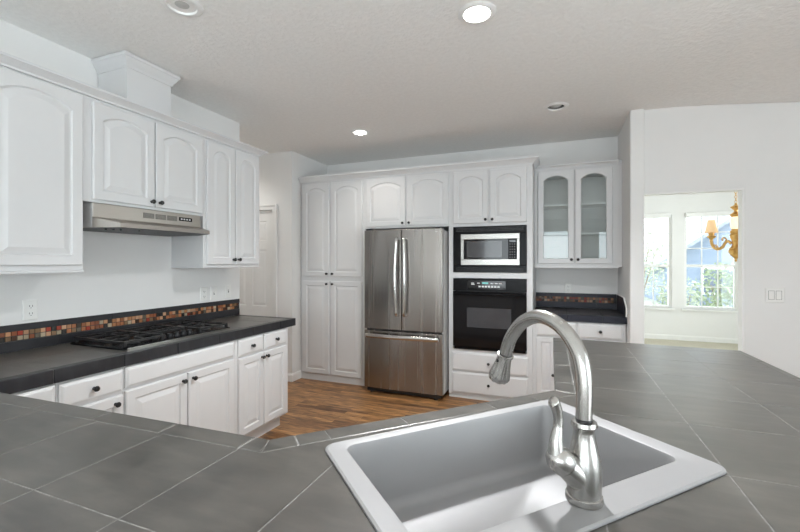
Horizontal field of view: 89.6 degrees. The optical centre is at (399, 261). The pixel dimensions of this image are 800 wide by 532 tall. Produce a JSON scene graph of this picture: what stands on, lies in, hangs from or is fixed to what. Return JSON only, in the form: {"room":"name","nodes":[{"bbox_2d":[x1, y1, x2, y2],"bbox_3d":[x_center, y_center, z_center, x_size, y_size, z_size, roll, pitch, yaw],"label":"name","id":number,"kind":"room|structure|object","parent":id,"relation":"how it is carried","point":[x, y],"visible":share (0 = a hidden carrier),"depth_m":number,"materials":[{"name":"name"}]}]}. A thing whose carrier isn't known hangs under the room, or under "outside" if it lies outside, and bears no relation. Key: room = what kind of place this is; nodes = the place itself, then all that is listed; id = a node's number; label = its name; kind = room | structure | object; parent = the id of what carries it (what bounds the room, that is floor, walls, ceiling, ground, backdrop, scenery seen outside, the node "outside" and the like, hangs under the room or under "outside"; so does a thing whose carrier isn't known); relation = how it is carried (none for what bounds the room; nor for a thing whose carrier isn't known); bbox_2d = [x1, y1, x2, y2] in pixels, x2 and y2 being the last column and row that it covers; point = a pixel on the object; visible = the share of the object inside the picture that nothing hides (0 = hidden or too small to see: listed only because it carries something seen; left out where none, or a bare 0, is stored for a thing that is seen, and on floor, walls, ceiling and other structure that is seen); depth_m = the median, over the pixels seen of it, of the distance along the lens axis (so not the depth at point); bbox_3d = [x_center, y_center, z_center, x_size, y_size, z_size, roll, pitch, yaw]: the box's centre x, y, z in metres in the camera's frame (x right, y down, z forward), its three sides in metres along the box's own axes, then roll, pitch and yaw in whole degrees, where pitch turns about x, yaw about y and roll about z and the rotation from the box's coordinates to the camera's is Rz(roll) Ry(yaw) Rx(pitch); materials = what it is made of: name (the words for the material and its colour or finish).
{"room":"kitchen","nodes":[
{"label":"kitchen","id":0,"kind":"room"},
{"bbox_2d":[0,19,239,353],"bbox_3d":[-3.739,0.020,0.601,1.800,2.780,7.590,0,0,21],"label":"wall","id":1,"kind":"structure","parent":0,"point":[122,272],"depth_m":2.68,"materials":[{"name":"paint"}]},
{"bbox_2d":[22,299,37,320],"bbox_3d":[-2.103,0.273,2.294,0.009,0.116,0.072,0,0,21],"label":"wall outlet","id":2,"kind":"object","parent":1,"relation":"attached to","point":[29,307],"visible":1,"depth_m":2.29,"materials":[{"name":"white plastic"}]},
{"bbox_2d":[27,311,33,316],"bbox_3d":[-2.100,0.294,2.293,0.002,0.033,0.033,0,0,21],"label":"socket","id":3,"kind":"object","parent":2,"relation":"attached to","point":[29,313],"depth_m":2.29,"materials":[{"name":"white plastic"}]},
{"bbox_2d":[27,303,33,308],"bbox_3d":[-2.100,0.252,2.293,0.002,0.033,0.033,0,0,21],"label":"socket","id":4,"kind":"object","parent":2,"relation":"attached to","point":[29,305],"depth_m":2.29,"materials":[{"name":"white plastic"}]},
{"bbox_2d":[0,66,83,273],"bbox_3d":[-2.062,-0.439,1.887,0.378,0.993,0.888,0,0,21],"label":"upper cabinet","id":5,"kind":"object","parent":1,"relation":"attached to","point":[41,122],"visible":1,"depth_m":2.05,"materials":[{"name":"paint"}]},
{"bbox_2d":[0,51,267,156],"bbox_3d":[-1.790,-0.960,2.574,0.382,0.047,2.367,0,0,21],"label":"trim","id":6,"kind":"structure","parent":5,"relation":"attached to","point":[7,60],"depth_m":2.37,"materials":[{"name":"paint"}]},
{"bbox_2d":[0,299,239,353],"bbox_3d":[-1.893,0.420,2.826,0.011,0.149,2.080,0,0,21],"label":"backsplash","id":7,"kind":"structure","parent":1,"relation":"attached to","point":[17,337],"depth_m":2.62,"materials":[{"name":"tile"}]},
{"bbox_2d":[83,95,202,215],"bbox_3d":[-1.750,-0.638,2.681,0.378,0.593,0.816,0,0,21],"label":"upper cabinet","id":8,"kind":"object","parent":1,"relation":"attached to","point":[131,159],"visible":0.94,"depth_m":2.53,"materials":[{"name":"paint"}]},
{"bbox_2d":[91,50,179,125],"bbox_3d":[-1.768,-1.124,2.718,0.317,0.362,0.390,0,0,21],"label":"box","id":9,"kind":"object","parent":8,"relation":"on","point":[125,74],"visible":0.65,"depth_m":2.60,"materials":[{"name":"paint"}]},
{"bbox_2d":[83,202,209,236],"bbox_3d":[-1.691,-0.262,2.663,0.488,0.154,0.744,0,0,21],"label":"range hood","id":10,"kind":"object","parent":1,"relation":"attached to","point":[97,217],"visible":0.9,"depth_m":2.51,"materials":[{"name":"metal"}]},
{"bbox_2d":[200,287,206,300],"bbox_3d":[-1.662,0.273,3.417,0.009,0.116,0.072,0,0,21],"label":"wall outlet","id":11,"kind":"object","parent":1,"relation":"attached to","point":[203,290],"visible":1,"depth_m":3.41,"materials":[{"name":"white plastic"}]},
{"bbox_2d":[210,286,216,299],"bbox_3d":[-1.620,0.273,3.514,0.017,0.116,0.072,0,0,21],"label":"light switch","id":12,"kind":"object","parent":1,"relation":"attached to","point":[213,290],"visible":1,"depth_m":3.51,"materials":[{"name":"white plastic"}]},
{"bbox_2d":[171,137,258,267],"bbox_3d":[-1.490,-0.445,3.344,0.378,0.980,0.605,0,0,21],"label":"upper cabinet","id":13,"kind":"object","parent":1,"relation":"attached to","point":[230,174],"visible":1,"depth_m":3.19,"materials":[{"name":"paint"}]},
{"bbox_2d":[225,285,230,297],"bbox_3d":[-1.560,0.265,3.667,0.017,0.116,0.072,0,0,21],"label":"light switch","id":14,"kind":"object","parent":1,"relation":"attached to","point":[227,287],"visible":1,"depth_m":3.66,"materials":[{"name":"white plastic"}]},
{"bbox_2d":[259,151,326,373],"bbox_3d":[-2.084,0.020,5.115,2.410,2.780,0.998,0,0,-10],"label":"wall","id":15,"kind":"structure","parent":0,"point":[279,184],"depth_m":4.82,"materials":[{"name":"paint"}]},
{"bbox_2d":[240,210,271,316],"bbox_3d":[-1.881,0.387,4.992,0.755,2.026,0.118,0,0,21],"label":"door","id":16,"kind":"structure","parent":15,"relation":"in","point":[255,282],"depth_m":4.94,"materials":[{"name":"paint"}]},
{"bbox_2d":[259,204,276,316],"bbox_3d":[-1.887,0.357,4.980,0.890,2.105,0.025,0,0,21],"label":"trim","id":17,"kind":"structure","parent":15,"relation":"attached to","point":[273,207],"depth_m":4.83,"materials":[{"name":"paint"}]},
{"bbox_2d":[288,370,300,381],"bbox_3d":[-1.331,1.365,4.859,0.214,0.090,0.184,0,0,21],"label":"baseboard","id":18,"kind":"structure","parent":15,"relation":"attached to","point":[295,376],"depth_m":4.77,"materials":[{"name":"paint"}]},
{"bbox_2d":[0,0,799,165],"bbox_3d":[0.990,-1.100,1.841,9.700,0.420,13.350,0,0,21],"label":"ceiling","id":19,"kind":"structure","parent":0,"point":[298,76],"depth_m":2.62,"materials":[{"name":"white paint"}]},
{"bbox_2d":[159,0,203,16],"bbox_3d":[-1.111,-1.360,2.054,0.200,0.120,0.200,0,0,21],"label":"recessed light","id":20,"kind":"object","parent":19,"relation":"in","point":[199,11],"visible":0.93,"depth_m":2.07,"materials":[{"name":"white metal"}]},
{"bbox_2d":[351,129,369,135],"bbox_3d":[-0.400,-1.360,4.070,0.200,0.120,0.200,0,0,21],"label":"recessed light","id":21,"kind":"object","parent":19,"relation":"in","point":[360,132],"visible":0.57,"depth_m":4.06,"materials":[{"name":"white"}]},
{"bbox_2d":[458,1,495,24],"bbox_3d":[0.405,-1.360,2.120,0.200,0.120,0.200,0,0,21],"label":"recessed light","id":22,"kind":"object","parent":19,"relation":"in","point":[476,12],"visible":0.98,"depth_m":2.11,"materials":[{"name":"white"}]},
{"bbox_2d":[543,102,568,111],"bbox_3d":[1.315,-1.360,3.397,0.200,0.120,0.200,0,0,21],"label":"recessed light","id":23,"kind":"object","parent":19,"relation":"in","point":[557,106],"visible":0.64,"depth_m":3.39,"materials":[{"name":"white metal"}]},
{"bbox_2d":[704,192,737,261],"bbox_3d":[4.046,-0.654,4.872,0.539,1.309,0.526,0,0,21],"label":"chandelier","id":24,"kind":"object","parent":19,"relation":"hanging from","point":[711,229],"visible":0.42,"depth_m":4.90,"materials":[{"name":"gold metal"}]},
{"bbox_2d":[327,136,617,309],"bbox_3d":[0.663,0.020,4.896,3.500,2.780,0.120,0,0,21],"label":"wall","id":25,"kind":"structure","parent":0,"point":[549,280],"depth_m":4.42,"materials":[{"name":"paint"}]},
{"bbox_2d":[365,171,448,230],"bbox_3d":[0.160,-0.663,4.666,0.977,0.577,0.668,0,0,21],"label":"upper cabinet","id":26,"kind":"object","parent":25,"relation":"attached to","point":[412,201],"visible":0.97,"depth_m":4.38,"materials":[{"name":"paint"}]},
{"bbox_2d":[565,283,571,292],"bbox_3d":[1.826,0.285,4.370,0.072,0.116,0.009,0,0,21],"label":"wall outlet","id":27,"kind":"object","parent":25,"relation":"attached to","point":[568,286],"visible":1,"depth_m":4.37,"materials":[{"name":"white plastic"}]},
{"bbox_2d":[536,292,615,308],"bbox_3d":[1.885,0.416,4.345,0.796,0.158,0.011,0,0,21],"label":"backsplash","id":28,"kind":"structure","parent":25,"relation":"attached to","point":[543,299],"depth_m":4.33,"materials":[{"name":"tile"}]},
{"bbox_2d":[534,164,618,267],"bbox_3d":[1.812,-0.445,4.180,0.778,1.014,0.368,0,0,21],"label":"upper cabinet","id":29,"kind":"object","parent":25,"relation":"attached to","point":[577,208],"visible":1,"depth_m":4.16,"materials":[{"name":"paint"}]},
{"bbox_2d":[544,202,605,209],"bbox_3d":[1.812,-0.584,4.214,0.690,0.018,0.279,0,0,21],"label":"shelf","id":30,"kind":"object","parent":29,"relation":"attached to","point":[596,205],"depth_m":4.18,"materials":[{"name":"paint"}]},
{"bbox_2d":[544,232,605,236],"bbox_3d":[1.812,-0.289,4.214,0.690,0.018,0.279,0,0,21],"label":"shelf","id":31,"kind":"object","parent":29,"relation":"attached to","point":[546,234],"depth_m":4.18,"materials":[{"name":"paint"}]},
{"bbox_2d":[534,159,618,170],"bbox_3d":[1.757,-0.973,4.040,0.780,0.040,0.036,0,0,21],"label":"trim","id":32,"kind":"structure","parent":29,"relation":"attached to","point":[613,161],"depth_m":4.02,"materials":[{"name":"paint"}]},
{"bbox_2d":[619,160,621,266],"bbox_3d":[2.142,-0.470,3.918,0.028,1.040,0.020,0,0,21],"label":"trim","id":33,"kind":"structure","parent":29,"relation":"attached to","point":[620,161],"depth_m":3.91,"materials":[{"name":"paint"}]},
{"bbox_2d":[617,294,626,316],"bbox_3d":[2.148,0.413,3.908,0.012,0.164,0.606,0,0,21],"label":"backsplash","id":34,"kind":"structure","parent":25,"relation":"attached to","point":[621,303],"depth_m":3.87,"materials":[{"name":"black stone"}]},
{"bbox_2d":[258,338,737,439],"bbox_3d":[1.839,1.460,4.005,9.700,0.100,8.700,0,0,21],"label":"floor","id":35,"kind":"structure","parent":0,"point":[313,405],"depth_m":3.99,"materials":[{"name":"brown wood"}]},
{"bbox_2d":[12,383,54,401],"bbox_3d":[-2.026,0.987,1.580,0.663,0.846,0.863,0,0,21],"label":"base cabinet","id":36,"kind":"object","parent":35,"relation":"on","point":[47,392],"visible":0.03,"depth_m":1.82,"materials":[{"name":"paint"}]},
{"bbox_2d":[0,315,295,393],"bbox_3d":[-1.715,0.528,2.413,0.639,0.064,2.720,0,0,21],"label":"countertop","id":37,"kind":"structure","parent":36,"relation":"on","point":[23,370],"depth_m":2.19,"materials":[{"name":"stone"}]},
{"bbox_2d":[70,320,229,349],"bbox_3d":[-1.623,0.471,2.715,0.486,0.048,0.804,0,0,21],"label":"gas cooktop","id":38,"kind":"object","parent":37,"relation":"in","point":[123,339],"visible":1,"depth_m":2.58,"materials":[{"name":"black metal"}]},
{"bbox_2d":[55,367,122,413],"bbox_3d":[-1.812,0.987,2.128,0.663,0.846,0.310,0,0,21],"label":"base cabinet","id":39,"kind":"object","parent":35,"relation":"on","point":[102,390],"visible":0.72,"depth_m":2.03,"materials":[{"name":"paint"}]},
{"bbox_2d":[122,340,234,433],"bbox_3d":[-1.607,0.987,2.649,0.663,0.846,0.807,0,0,21],"label":"base cabinet","id":40,"kind":"object","parent":35,"relation":"on","point":[196,388],"visible":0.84,"depth_m":2.54,"materials":[{"name":"paint"}]},
{"bbox_2d":[235,327,287,437],"bbox_3d":[-1.347,0.987,3.313,0.663,0.846,0.616,0,0,21],"label":"base cabinet","id":41,"kind":"object","parent":35,"relation":"on","point":[261,360],"visible":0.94,"depth_m":3.16,"materials":[{"name":"paint"}]},
{"bbox_2d":[301,178,366,385],"bbox_3d":[-0.696,0.229,5.002,0.862,2.362,0.668,0,0,21],"label":"pantry cabinet","id":42,"kind":"object","parent":35,"relation":"on","point":[333,229],"visible":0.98,"depth_m":4.71,"materials":[{"name":"paint"}]},
{"bbox_2d":[298,155,539,183],"bbox_3d":[0.108,-0.987,4.502,2.738,0.068,0.334,0,0,21],"label":"trim","id":43,"kind":"structure","parent":42,"relation":"attached to","point":[525,160],"depth_m":4.27,"materials":[{"name":"paint"}]},
{"bbox_2d":[365,227,448,399],"bbox_3d":[0.137,0.526,4.519,0.874,1.768,0.816,0,0,21],"label":"refrigerator","id":44,"kind":"object","parent":35,"relation":"on","point":[407,270],"visible":0.99,"depth_m":4.19,"materials":[{"name":"metal"}]},
{"bbox_2d":[449,164,535,400],"bbox_3d":[1.004,0.229,4.336,0.835,2.362,0.668,0,0,21],"label":"tall cabinet","id":45,"kind":"object","parent":35,"relation":"on","point":[495,196],"visible":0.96,"depth_m":4.06,"materials":[{"name":"paint"}]},
{"bbox_2d":[453,278,526,353],"bbox_3d":[0.986,0.532,4.292,0.731,0.726,0.629,0,0,21],"label":"wall oven","id":46,"kind":"object","parent":45,"relation":"in","point":[484,309],"visible":0.98,"depth_m":4.05,"materials":[{"name":"black glass"}]},
{"bbox_2d":[453,225,526,272],"bbox_3d":[0.971,-0.129,4.254,0.731,0.466,0.450,0,0,21],"label":"microwave","id":47,"kind":"object","parent":45,"relation":"in","point":[478,248],"visible":1,"depth_m":4.04,"materials":[{"name":"black metal"}]},
{"bbox_2d":[533,321,625,393],"bbox_3d":[1.770,0.987,4.046,0.800,0.846,0.648,0,0,21],"label":"base cabinet","id":48,"kind":"object","parent":35,"relation":"on","point":[543,335],"visible":0.42,"depth_m":3.86,"materials":[{"name":"paint"}]},
{"bbox_2d":[535,307,626,323],"bbox_3d":[1.777,0.528,4.055,0.806,0.064,0.627,0,0,21],"label":"countertop","id":49,"kind":"structure","parent":48,"relation":"on","point":[611,316],"depth_m":3.81,"materials":[{"name":"stone"}]},
{"bbox_3d":[0.005,0.986,1.657,3.080,0.848,2.478,0,0,21],"label":"base cabinet","id":50,"kind":"object","parent":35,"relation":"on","visible":0},
{"bbox_2d":[0,338,799,531],"bbox_3d":[0.019,0.528,1.652,3.140,0.064,2.570,0,0,21],"label":"countertop","id":51,"kind":"structure","parent":50,"relation":"on","point":[64,467],"depth_m":1.02,"materials":[{"name":"tile"}]},
{"bbox_2d":[325,400,726,531],"bbox_3d":[0.289,0.599,1.017,0.840,0.220,0.550,0,0,-26],"label":"sink","id":52,"kind":"object","parent":51,"relation":"in","point":[489,471],"visible":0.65,"depth_m":1.15,"materials":[{"name":"ceramic"}]},
{"bbox_2d":[489,310,603,509],"bbox_3d":[0.300,0.300,0.934,0.126,0.379,0.329,0,0,-26],"label":"kitchen faucet","id":53,"kind":"object","parent":51,"relation":"on","point":[579,466],"visible":1,"depth_m":0.81,"materials":[{"name":"silver metal"}]},
{"bbox_2d":[560,459,585,490],"bbox_3d":[0.353,0.428,0.819,0.070,0.070,0.054,0,0,-26],"label":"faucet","id":54,"kind":"object","parent":53,"relation":"attached to","point":[573,471],"depth_m":0.80,"materials":[{"name":"silver metal"}]},
{"bbox_2d":[618,109,643,343],"bbox_3d":[2.203,0.020,3.879,0.110,2.780,0.890,0,0,21],"label":"wall pier","id":55,"kind":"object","parent":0,"point":[631,135],"visible":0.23,"depth_m":3.48,"materials":[{"name":"paint"}]},
{"bbox_2d":[644,191,737,337],"bbox_3d":[5.806,0.020,7.042,4.530,2.780,0.150,0,0,21],"label":"wall","id":56,"kind":"structure","parent":0,"point":[677,321],"depth_m":7.25,"materials":[{"name":"paint"}]},
{"bbox_2d":[644,213,670,218],"bbox_3d":[4.553,-0.840,7.436,0.759,0.080,0.050,0,0,21],"label":"blind headrail","id":57,"kind":"object","parent":56,"relation":"attached to","point":[667,215],"visible":0.56,"depth_m":7.36,"materials":[{"name":"paint"}]},
{"bbox_2d":[644,215,671,307],"bbox_3d":[4.584,-0.010,7.515,0.799,1.700,0.080,0,0,21],"label":"window","id":58,"kind":"structure","parent":56,"relation":"in","point":[669,265],"depth_m":7.36,"materials":[{"name":"paint"}]},
{"bbox_2d":[644,307,674,309],"bbox_3d":[4.557,0.855,7.446,0.859,0.030,0.090,0,0,21],"label":"window sill","id":59,"kind":"structure","parent":56,"relation":"attached to","point":[652,308],"depth_m":7.33,"materials":[{"name":"paint"}]},
{"bbox_2d":[644,333,737,343],"bbox_3d":[5.785,1.365,6.962,4.310,0.090,0.014,0,0,21],"label":"baseboard","id":60,"kind":"structure","parent":56,"relation":"attached to","point":[646,335],"depth_m":7.18,"materials":[{"name":"paint"}]},
{"bbox_2d":[685,211,733,216],"bbox_3d":[5.467,-0.840,7.078,0.758,0.080,0.050,0,0,21],"label":"blind headrail","id":61,"kind":"object","parent":56,"relation":"attached to","point":[720,213],"visible":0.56,"depth_m":7.08,"materials":[{"name":"paint"}]},
{"bbox_2d":[682,309,737,312],"bbox_3d":[5.470,0.855,7.087,0.858,0.030,0.090,0,0,21],"label":"window sill","id":62,"kind":"structure","parent":56,"relation":"attached to","point":[705,310],"depth_m":7.05,"materials":[{"name":"paint"}]},
{"bbox_2d":[684,214,737,310],"bbox_3d":[5.498,-0.010,7.157,0.798,1.700,0.080,0,0,21],"label":"window","id":63,"kind":"structure","parent":56,"relation":"in","point":[735,264],"depth_m":7.12,"materials":[{"name":"paint"}]},
{"bbox_2d":[644,102,799,377],"bbox_3d":[3.711,0.020,2.903,3.410,2.780,0.095,0,0,21],"label":"wall","id":64,"kind":"structure","parent":0,"point":[754,147],"depth_m":3.20,"materials":[{"name":"paint"}]},
{"bbox_2d":[644,188,744,352],"bbox_3d":[2.450,0.407,3.398,0.702,2.005,0.085,0,0,21],"label":"door frame","id":65,"kind":"structure","parent":64,"relation":"attached to","point":[741,191],"depth_m":3.27,"materials":[{"name":"paint"}]},
{"bbox_2d":[765,288,784,302],"bbox_3d":[2.933,0.260,3.152,0.118,0.116,0.008,0,0,21],"label":"light switch","id":66,"kind":"object","parent":64,"relation":"attached to","point":[772,295],"visible":1,"depth_m":3.15,"materials":[{"name":"white plastic"}]},
{"label":"outside","id":67,"kind":"structure","parent":0,"visible":0},
{"bbox_2d":[644,296,726,306],"bbox_3d":[17.211,1.760,30.201,70.000,0.100,51.200,0,0,21],"label":"ground","id":68,"kind":"structure","parent":67,"point":[648,301],"depth_m":17.02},
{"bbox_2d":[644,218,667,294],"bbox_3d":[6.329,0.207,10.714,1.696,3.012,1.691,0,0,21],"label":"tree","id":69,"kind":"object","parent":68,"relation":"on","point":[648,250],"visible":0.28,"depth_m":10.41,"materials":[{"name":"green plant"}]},
{"bbox_2d":[654,277,702,305],"bbox_3d":[5.710,0.971,8.276,0.855,1.493,0.834,0,0,21],"label":"shrub","id":70,"kind":"object","parent":68,"relation":"on","point":[661,297],"visible":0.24,"depth_m":8.23,"materials":[{"name":"green plant"}]},
{"bbox_2d":[644,216,732,306],"bbox_3d":[15.041,-0.555,17.680,8.100,4.530,6.900,0,0,21],"label":"house","id":71,"kind":"structure","parent":68,"relation":"on","point":[709,256],"depth_m":15.81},
{"bbox_2d":[692,262,732,306],"bbox_3d":[6.871,0.844,8.477,1.284,1.746,1.223,0,0,21],"label":"shrub","id":72,"kind":"object","parent":68,"relation":"on","point":[727,295],"visible":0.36,"depth_m":8.48,"materials":[{"name":"green plant"}]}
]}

